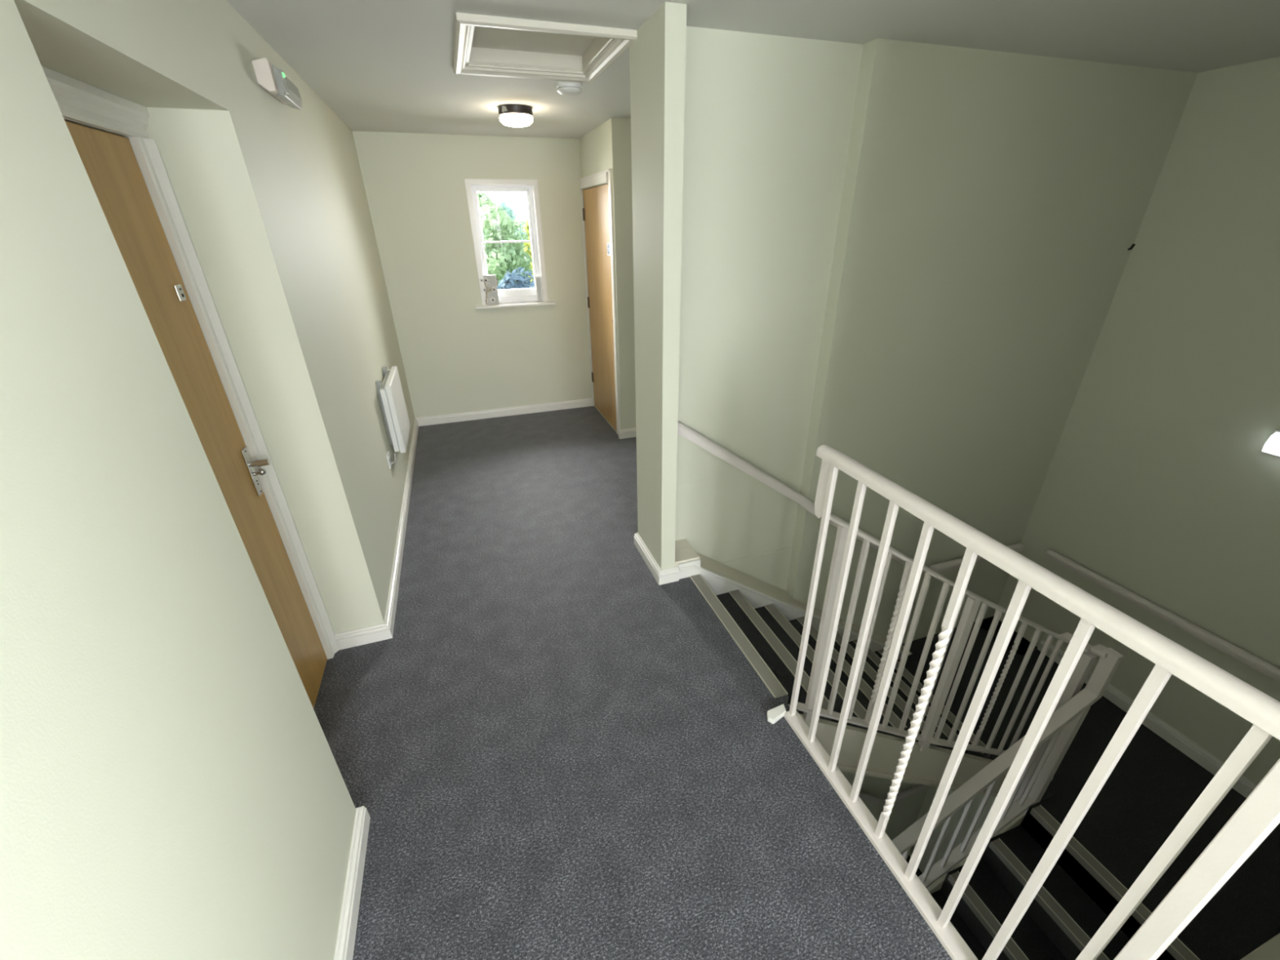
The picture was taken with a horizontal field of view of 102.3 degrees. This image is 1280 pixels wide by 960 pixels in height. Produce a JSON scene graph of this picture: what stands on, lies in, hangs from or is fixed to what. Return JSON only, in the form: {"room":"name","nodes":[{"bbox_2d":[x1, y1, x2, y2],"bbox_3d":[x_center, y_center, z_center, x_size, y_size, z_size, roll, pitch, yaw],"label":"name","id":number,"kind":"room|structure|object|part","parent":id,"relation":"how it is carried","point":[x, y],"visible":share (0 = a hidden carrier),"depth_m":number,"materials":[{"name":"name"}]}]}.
{"room":"stair landing","nodes":[
{"label":"stair landing","id":0,"kind":"room"},
{"bbox_2d":[0,0,414,959],"bbox_3d":[-1.054,0.303,0.947,0.450,2.680,8.336,-9,28,-16],"label":"wall","id":1,"kind":"structure","parent":0,"point":[173,787],"depth_m":0.93,"materials":[{"name":"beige paint"}]},
{"bbox_2d":[41,66,338,659],"bbox_3d":[-1.311,0.073,1.528,0.054,2.021,0.882,-9,28,-16],"label":"door frame","id":2,"kind":"structure","parent":1,"relation":"attached to","point":[65,119],"depth_m":1.68,"materials":[{"name":"white paint"}]},
{"bbox_2d":[65,120,327,708],"bbox_3d":[-1.279,0.086,1.549,0.110,1.965,0.785,-9,28,-16],"label":"door","id":3,"kind":"structure","parent":1,"relation":"in","point":[109,162],"depth_m":1.59,"materials":[{"name":"brown wood"}]},
{"bbox_3d":[-1.401,-0.571,1.571,0.007,0.047,0.040,-9,28,-16],"label":"lock plate","id":4,"kind":"part","parent":3,"relation":"part of","materials":[{"name":"silver metal"}]},
{"bbox_3d":[-1.399,-0.029,1.861,0.008,0.180,0.040,-9,28,-16],"label":"handle","id":5,"kind":"part","parent":3,"relation":"part of","materials":[{"name":"silver metal"}]},
{"bbox_3d":[-1.368,-0.061,1.857,0.058,0.025,0.025,-9,28,-16],"label":"lever","id":6,"kind":"part","parent":3,"relation":"part of","materials":[{"name":"silver metal"}]},
{"bbox_2d":[252,57,302,110],"bbox_3d":[-1.382,-1.518,1.986,0.082,0.101,0.334,-9,28,-16],"label":"emergency light","id":7,"kind":"object","parent":1,"relation":"attached to","point":[272,79],"visible":1,"depth_m":1.89,"materials":[{"name":"beige plastic"}]},
{"bbox_2d":[271,63,302,110],"bbox_3d":[-1.380,-1.528,2.011,0.044,0.097,0.284,-9,28,-16],"label":"diffuser","id":8,"kind":"object","parent":7,"relation":"attached to","point":[288,93],"depth_m":1.96,"materials":[{"name":"grey"}]},
{"bbox_2d":[333,805,370,959],"bbox_3d":[-0.234,1.955,-0.107,0.050,0.082,4.194,-9,28,-16],"label":"baseboard","id":9,"kind":"structure","parent":1,"relation":"attached to","point":[345,942],"depth_m":1.47,"materials":[{"name":"white paint"}]},
{"bbox_2d":[386,450,395,468],"bbox_3d":[-1.576,-0.143,3.274,0.018,0.116,0.228,-8,27,-14],"label":"fused spur","id":10,"kind":"object","parent":1,"relation":"attached to","point":[388,456],"visible":1,"depth_m":3.19,"materials":[{"name":"white plastic"}]},
{"bbox_3d":[-1.559,-0.126,3.205,0.010,0.087,0.085,-9,28,-16],"label":"plate","id":11,"kind":"part","parent":10,"relation":"part of","materials":[{"name":"white plastic"}]},
{"bbox_2d":[375,365,410,453],"bbox_3d":[-1.661,-0.491,3.484,0.088,0.465,0.540,-9,28,-16],"label":"heater","id":12,"kind":"object","parent":1,"relation":"attached to","point":[390,393],"visible":1,"depth_m":3.32,"materials":[{"name":"white metal"}]},
{"bbox_2d":[381,369,390,388],"bbox_3d":[-1.669,-0.666,3.392,0.018,0.002,0.474,-9,28,-16],"label":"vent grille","id":13,"kind":"object","parent":12,"relation":"attached to","point":[386,372],"depth_m":3.38,"materials":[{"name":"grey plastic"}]},
{"bbox_3d":[-1.667,-0.481,3.487,0.030,0.415,0.540,-9,28,-16],"label":"panel","id":14,"kind":"part","parent":12,"relation":"part of","materials":[{"name":"white plastic"}]},
{"bbox_2d":[334,398,592,649],"bbox_3d":[-0.942,-0.046,3.930,1.984,0.082,3.052,-9,28,-16],"label":"baseboard","id":15,"kind":"structure","parent":1,"relation":"attached to","point":[373,633],"depth_m":3.49,"materials":[{"name":"white paint"}]},
{"bbox_2d":[351,130,591,417],"bbox_3d":[-0.249,-1.863,5.273,5.100,2.680,0.300,-9,28,-16],"label":"wall","id":16,"kind":"structure","parent":0,"point":[457,357],"depth_m":4.64,"materials":[{"name":"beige paint"}]},
{"bbox_2d":[464,178,547,305],"bbox_3d":[-1.194,-2.139,4.678,0.607,1.012,0.140,-9,28,-16],"label":"window","id":17,"kind":"structure","parent":16,"relation":"in","point":[473,186],"depth_m":4.62,"materials":[{"name":"white paint"}]},
{"bbox_3d":[-1.207,-2.154,4.712,0.471,0.882,0.042,-9,28,-16],"label":"sash","id":18,"kind":"part","parent":17,"relation":"part of","materials":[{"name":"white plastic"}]},
{"bbox_2d":[475,301,555,309],"bbox_3d":[-1.177,-1.656,4.870,0.738,0.021,0.150,-9,28,-16],"label":"window sill","id":19,"kind":"structure","parent":16,"relation":"attached to","point":[535,303],"depth_m":4.82,"materials":[{"name":"white paint"}]},
{"bbox_2d":[478,275,499,305],"bbox_3d":[-1.388,-1.741,4.733,0.156,0.258,0.040,-9,28,-16],"label":"flower canvas","id":20,"kind":"object","parent":19,"relation":"on","point":[490,281],"visible":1,"depth_m":4.72,"materials":[{"name":"grey"}]},
{"bbox_3d":[-1.362,-1.667,4.764,0.053,0.052,0.007,-9,28,-16],"label":"flower","id":21,"kind":"part","parent":20,"relation":"part of","materials":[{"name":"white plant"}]},
{"bbox_2d":[534,275,542,302],"bbox_3d":[-0.958,-1.808,4.888,0.054,0.228,0.020,-9,28,-16],"label":"picture frame","id":22,"kind":"object","parent":19,"relation":"on","point":[538,279],"visible":1,"depth_m":4.88,"materials":[{"name":"white paint"}]},
{"bbox_2d":[578,118,635,432],"bbox_3d":[1.014,-1.761,5.034,2.876,2.680,1.008,-9,28,-16],"label":"wall","id":23,"kind":"structure","parent":0,"point":[608,145],"depth_m":4.05,"materials":[{"name":"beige paint"}]},
{"bbox_2d":[578,168,619,435],"bbox_3d":[-0.320,-1.540,4.652,0.114,2.098,0.977,-9,28,-16],"label":"trim","id":24,"kind":"structure","parent":23,"relation":"attached to","point":[604,176],"depth_m":4.33,"materials":[{"name":"white paint"}]},
{"bbox_2d":[582,183,617,431],"bbox_3d":[-0.347,-1.517,4.698,0.055,2.004,0.857,-9,28,-16],"label":"door","id":25,"kind":"structure","parent":23,"relation":"in","point":[596,199],"depth_m":4.62,"materials":[{"name":"brown wood"}]},
{"bbox_2d":[618,427,635,439],"bbox_3d":[1.044,-0.613,5.014,2.606,0.082,0.035,-9,28,-16],"label":"baseboard","id":26,"kind":"structure","parent":23,"relation":"attached to","point":[628,433],"depth_m":4.65,"materials":[{"name":"white paint"}]},
{"bbox_2d":[313,405,952,959],"bbox_3d":[1.091,0.982,2.216,4.620,0.280,8.136,-9,28,-16],"label":"floor","id":27,"kind":"structure","parent":0,"point":[554,749],"depth_m":1.89,"materials":[{"name":"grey carpet"}]},
{"bbox_2d":[766,444,1279,959],"bbox_3d":[0.725,0.661,1.308,0.124,1.153,1.190,-9,28,-16],"label":"balustrade","id":28,"kind":"object","parent":27,"relation":"on","point":[1259,815],"visible":1,"depth_m":1.07,"materials":[{"name":"white wood"}]},
{"bbox_3d":[0.772,1.153,1.542,0.054,0.021,1.146,-9,28,-16],"label":"rail","id":29,"kind":"part","parent":28,"relation":"part of","materials":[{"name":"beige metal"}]},
{"bbox_3d":[0.751,0.155,1.068,0.046,0.034,1.190,-9,28,-16],"label":"handrail","id":30,"kind":"part","parent":28,"relation":"part of","materials":[{"name":"white wood"}]},
{"bbox_3d":[0.906,0.864,0.938,0.032,1.114,0.032,-9,28,-16],"label":"newel post","id":31,"kind":"part","parent":28,"relation":"part of","materials":[{"name":"white wood"}]},
{"bbox_2d":[629,1,686,569],"bbox_3d":[0.073,-0.608,2.432,0.078,2.400,0.390,-9,28,-16],"label":"wall partition","id":32,"kind":"structure","parent":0,"point":[657,56],"depth_m":2.18,"materials":[{"name":"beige paint"}]},
{"bbox_2d":[633,532,679,585],"bbox_3d":[0.183,0.413,2.977,0.320,0.082,0.430,-9,28,-16],"label":"baseboard","id":33,"kind":"structure","parent":32,"relation":"attached to","point":[667,575],"depth_m":2.80,"materials":[{"name":"white paint"}]},
{"bbox_2d":[226,0,1279,138],"bbox_3d":[1.062,-1.397,1.159,5.100,0.120,8.750,-9,28,-16],"label":"ceiling","id":34,"kind":"structure","parent":0,"point":[379,65],"depth_m":2.04,"materials":[{"name":"white paint"}]},
{"bbox_2d":[497,103,533,127],"bbox_3d":[-0.783,-2.295,3.260,0.210,0.098,0.210,-9,28,-16],"label":"ceiling light","id":35,"kind":"object","parent":34,"relation":"attached to","point":[513,115],"visible":1,"depth_m":3.19,"materials":[{"name":"white glass"}]},
{"bbox_2d":[499,113,533,127],"bbox_3d":[-0.783,-2.281,3.267,0.208,0.068,0.208,-9,28,-16],"label":"diffuser","id":36,"kind":"object","parent":35,"relation":"attached to","point":[514,120],"depth_m":3.21,"materials":[{"name":"beige glass"}]},
{"bbox_2d":[453,12,636,83],"bbox_3d":[-0.437,-1.849,2.174,0.670,0.116,0.730,-9,28,-16],"label":"hatch","id":37,"kind":"object","parent":34,"relation":"attached to","point":[490,46],"visible":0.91,"depth_m":2.30,"materials":[{"name":"beige paint"}]},
{"bbox_3d":[-0.437,-1.887,2.152,0.536,0.019,0.601,-9,28,-16],"label":"panel","id":38,"kind":"part","parent":37,"relation":"part of","materials":[{"name":"beige paint"}]},
{"bbox_2d":[555,80,582,95],"bbox_3d":[-0.364,-2.019,2.654,0.136,0.061,0.136,-9,28,-16],"label":"smoke detector","id":39,"kind":"object","parent":34,"relation":"attached to","point":[564,88],"visible":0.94,"depth_m":2.62,"materials":[{"name":"white plastic"}]},
{"bbox_2d":[902,853,922,876],"bbox_3d":[1.660,4.990,4.268,3.620,0.100,2.600,-9,28,-16],"label":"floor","id":40,"kind":"structure","parent":0,"point":[918,873],"depth_m":5.61,"materials":[{"name":"grey carpet"}]},
{"bbox_2d":[675,26,1198,840],"bbox_3d":[1.506,1.194,3.932,2.927,7.000,0.275,-9,28,-16],"label":"wall","id":41,"kind":"structure","parent":0,"point":[908,260],"depth_m":2.67,"materials":[{"name":"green paint"}]},
{"bbox_2d":[721,546,792,591],"bbox_3d":[0.738,0.771,3.365,0.500,0.682,0.008,-9,28,-16],"label":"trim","id":42,"kind":"structure","parent":41,"relation":"attached to","point":[772,567],"depth_m":3.28,"materials":[{"name":"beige paint"}]},
{"bbox_2d":[677,421,925,576],"bbox_3d":[1.071,0.179,3.080,1.949,1.376,0.126,-8,27,-14],"label":"wall handrail","id":43,"kind":"object","parent":41,"relation":"attached to","point":[683,430],"visible":0.55,"depth_m":2.81,"materials":[{"name":"white wood"}]},
{"bbox_2d":[675,538,1035,659],"bbox_3d":[1.590,0.903,3.493,2.943,1.506,0.401,-8,27,-14],"label":"trim","id":44,"kind":"structure","parent":41,"relation":"attached to","point":[721,578],"depth_m":3.09,"materials":[{"name":"beige paint"}]},
{"bbox_3d":[1.110,0.900,3.326,1.886,1.281,0.016,-9,28,-16],"label":"moulding","id":45,"kind":"part","parent":44,"relation":"part of","materials":[{"name":"white paint"}]},
{"bbox_2d":[858,791,880,804],"bbox_3d":[1.847,2.774,4.636,0.904,0.804,0.081,-9,28,-16],"label":"wall handrail","id":46,"kind":"object","parent":41,"relation":"attached to","point":[865,797],"visible":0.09,"depth_m":4.80,"materials":[{"name":"white wood"}]},
{"bbox_2d":[882,784,933,804],"bbox_3d":[2.648,3.084,5.093,0.610,0.100,0.081,-9,28,-16],"label":"wall handrail","id":47,"kind":"object","parent":41,"relation":"attached to","point":[908,793],"visible":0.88,"depth_m":5.05,"materials":[{"name":"white wood"}]},
{"bbox_2d":[929,542,1023,573],"bbox_3d":[2.466,0.579,3.790,0.840,0.100,0.081,-9,28,-16],"label":"wall handrail","id":48,"kind":"object","parent":41,"relation":"attached to","point":[955,563],"visible":0.53,"depth_m":3.68,"materials":[{"name":"beige metal"}]},
{"bbox_2d":[902,616,1279,959],"bbox_3d":[2.723,1.776,3.216,1.210,0.200,2.215,-9,28,-16],"label":"floor","id":49,"kind":"structure","parent":0,"point":[1153,784],"depth_m":2.88,"materials":[{"name":"grey carpet"}]},
{"bbox_2d":[689,573,1008,796],"bbox_3d":[1.294,1.270,3.055,1.837,1.564,0.924,-9,28,-16],"label":"staircase","id":50,"kind":"structure","parent":49,"relation":"on","point":[771,642],"depth_m":2.71,"materials":[{"name":"grey carpet"}]},
{"bbox_2d":[796,513,1097,801],"bbox_3d":[1.498,1.101,2.457,1.860,2.520,0.181,-9,28,-16],"label":"balustrade","id":51,"kind":"object","parent":50,"relation":"attached to","point":[1087,659],"visible":0.88,"depth_m":2.32,"materials":[{"name":"white wood"}]},
{"bbox_3d":[0.701,0.580,1.966,0.034,0.952,0.020,-9,28,-16],"label":"newel post","id":52,"kind":"part","parent":51,"relation":"part of","materials":[{"name":"white wood"}]},
{"bbox_3d":[1.420,1.275,2.582,1.646,1.080,0.036,-9,28,-16],"label":"rail","id":53,"kind":"part","parent":51,"relation":"part of","materials":[{"name":"white wood"}]},
{"bbox_3d":[1.406,0.465,2.178,1.724,1.130,0.042,-9,28,-16],"label":"handrail","id":54,"kind":"part","parent":51,"relation":"part of","materials":[{"name":"white wood"}]},
{"bbox_3d":[1.439,0.935,2.422,0.046,0.970,0.030,-9,28,-16],"label":"newel post","id":55,"kind":"part","parent":51,"relation":"part of","materials":[{"name":"white wood"}]},
{"bbox_3d":[2.256,1.498,2.891,0.048,1.405,0.048,-9,28,-16],"label":"newel post","id":56,"kind":"part","parent":51,"relation":"part of","materials":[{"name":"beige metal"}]},
{"bbox_2d":[908,56,1279,873],"bbox_3d":[3.156,1.118,4.037,0.280,7.000,4.478,-9,28,-16],"label":"wall","id":57,"kind":"structure","parent":0,"point":[1160,483],"depth_m":2.92,"materials":[{"name":"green paint"}]},
{"bbox_2d":[1127,243,1135,250],"bbox_3d":[2.877,-1.364,3.020,0.016,0.037,0.029,-20,32,-33],"label":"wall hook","id":58,"kind":"object","parent":57,"relation":"attached to","point":[1133,244],"visible":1,"depth_m":3.01,"materials":[{"name":"black"}]},
{"bbox_2d":[1037,638,1257,798],"bbox_3d":[3.316,1.591,3.236,0.020,0.100,1.640,-9,28,-16],"label":"baseboard","id":59,"kind":"structure","parent":57,"relation":"attached to","point":[1198,754],"depth_m":3.21,"materials":[{"name":"white paint"}]},
{"bbox_2d":[1044,549,1279,682],"bbox_3d":[3.262,0.917,2.954,0.081,0.120,1.841,-9,28,-16],"label":"wall handrail","id":60,"kind":"object","parent":57,"relation":"attached to","point":[1253,661],"visible":1,"depth_m":3.07,"materials":[{"name":"beige metal"}]},
{"bbox_2d":[1240,933,1279,959],"bbox_3d":[2.151,2.967,2.390,3.130,1.801,0.184,-9,28,-16],"label":"trim","id":61,"kind":"structure","parent":57,"relation":"attached to","point":[1270,949],"depth_m":2.22,"materials":[{"name":"beige paint"}]},
{"bbox_2d":[1262,430,1279,456],"bbox_3d":[3.239,-0.123,2.471,0.069,0.120,0.345,-9,28,-16],"label":"wall light","id":62,"kind":"object","parent":57,"relation":"attached to","point":[1272,446],"visible":1,"depth_m":2.58,"materials":[{"name":"white plastic"}]},
{"bbox_3d":[0.130,3.452,3.105,0.540,0.250,2.300,-9,28,-16],"label":"floor","id":63,"kind":"structure","parent":0,"visible":0},
{"bbox_2d":[926,804,1199,959],"bbox_3d":[1.444,2.892,2.678,1.978,1.699,0.825,-9,28,-16],"label":"staircase","id":64,"kind":"structure","parent":63,"relation":"on","point":[1062,918],"depth_m":2.70,"materials":[{"name":"grey carpet"}]},
{"bbox_2d":[892,644,1124,888],"bbox_3d":[1.380,2.018,2.745,1.958,2.344,0.104,-9,28,-16],"label":"balustrade","id":65,"kind":"object","parent":64,"relation":"attached to","point":[1064,724],"visible":0.58,"depth_m":2.62,"materials":[{"name":"white wood"}]},
{"bbox_3d":[1.371,2.500,2.955,1.912,1.293,0.055,-9,28,-16],"label":"rail","id":66,"kind":"part","parent":65,"relation":"part of","materials":[{"name":"white wood"}]},
{"bbox_3d":[2.240,1.670,2.866,0.045,1.200,0.045,-9,28,-16],"label":"newel post","id":67,"kind":"part","parent":65,"relation":"part of","materials":[{"name":"white wood"}]},
{"label":"outside","id":68,"kind":"structure","parent":0,"visible":0},
{"bbox_3d":[-5.811,-10.337,31.333,70.000,0.100,54.400,-9,28,-16],"label":"ground","id":69,"kind":"structure","parent":68,"visible":0},
{"bbox_2d":[476,191,532,286],"bbox_3d":[-4.433,-5.666,15.625,2.587,5.518,2.628,14,30,27],"label":"leafy tree","id":70,"kind":"object","parent":69,"relation":"on","point":[496,225],"visible":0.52,"depth_m":14.33,"materials":[{"name":"green plant"}]},
{"bbox_2d":[494,201,533,288],"bbox_3d":[-4.757,-7.392,19.309,3.833,5.335,3.110,-9,28,-16],"label":"leafy tree","id":71,"kind":"object","parent":69,"relation":"on","point":[509,211],"visible":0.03,"depth_m":18.12,"materials":[{"name":"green plant"}]},
{"bbox_2d":[497,266,535,289],"bbox_3d":[-2.656,-3.018,12.254,1.932,3.740,1.969,-9,28,-16],"label":"leafy bush","id":72,"kind":"object","parent":69,"relation":"on","point":[508,282],"visible":0.09,"depth_m":11.49,"materials":[{"name":"blue plant"}]},
{"bbox_2d":[523,218,534,282],"bbox_3d":[-2.240,-4.512,13.618,1.403,5.185,1.488,10,28,20],"label":"leafy tree","id":73,"kind":"object","parent":69,"relation":"on","point":[526,244],"visible":0.02,"depth_m":12.83,"materials":[{"name":"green plant"}]}
]}

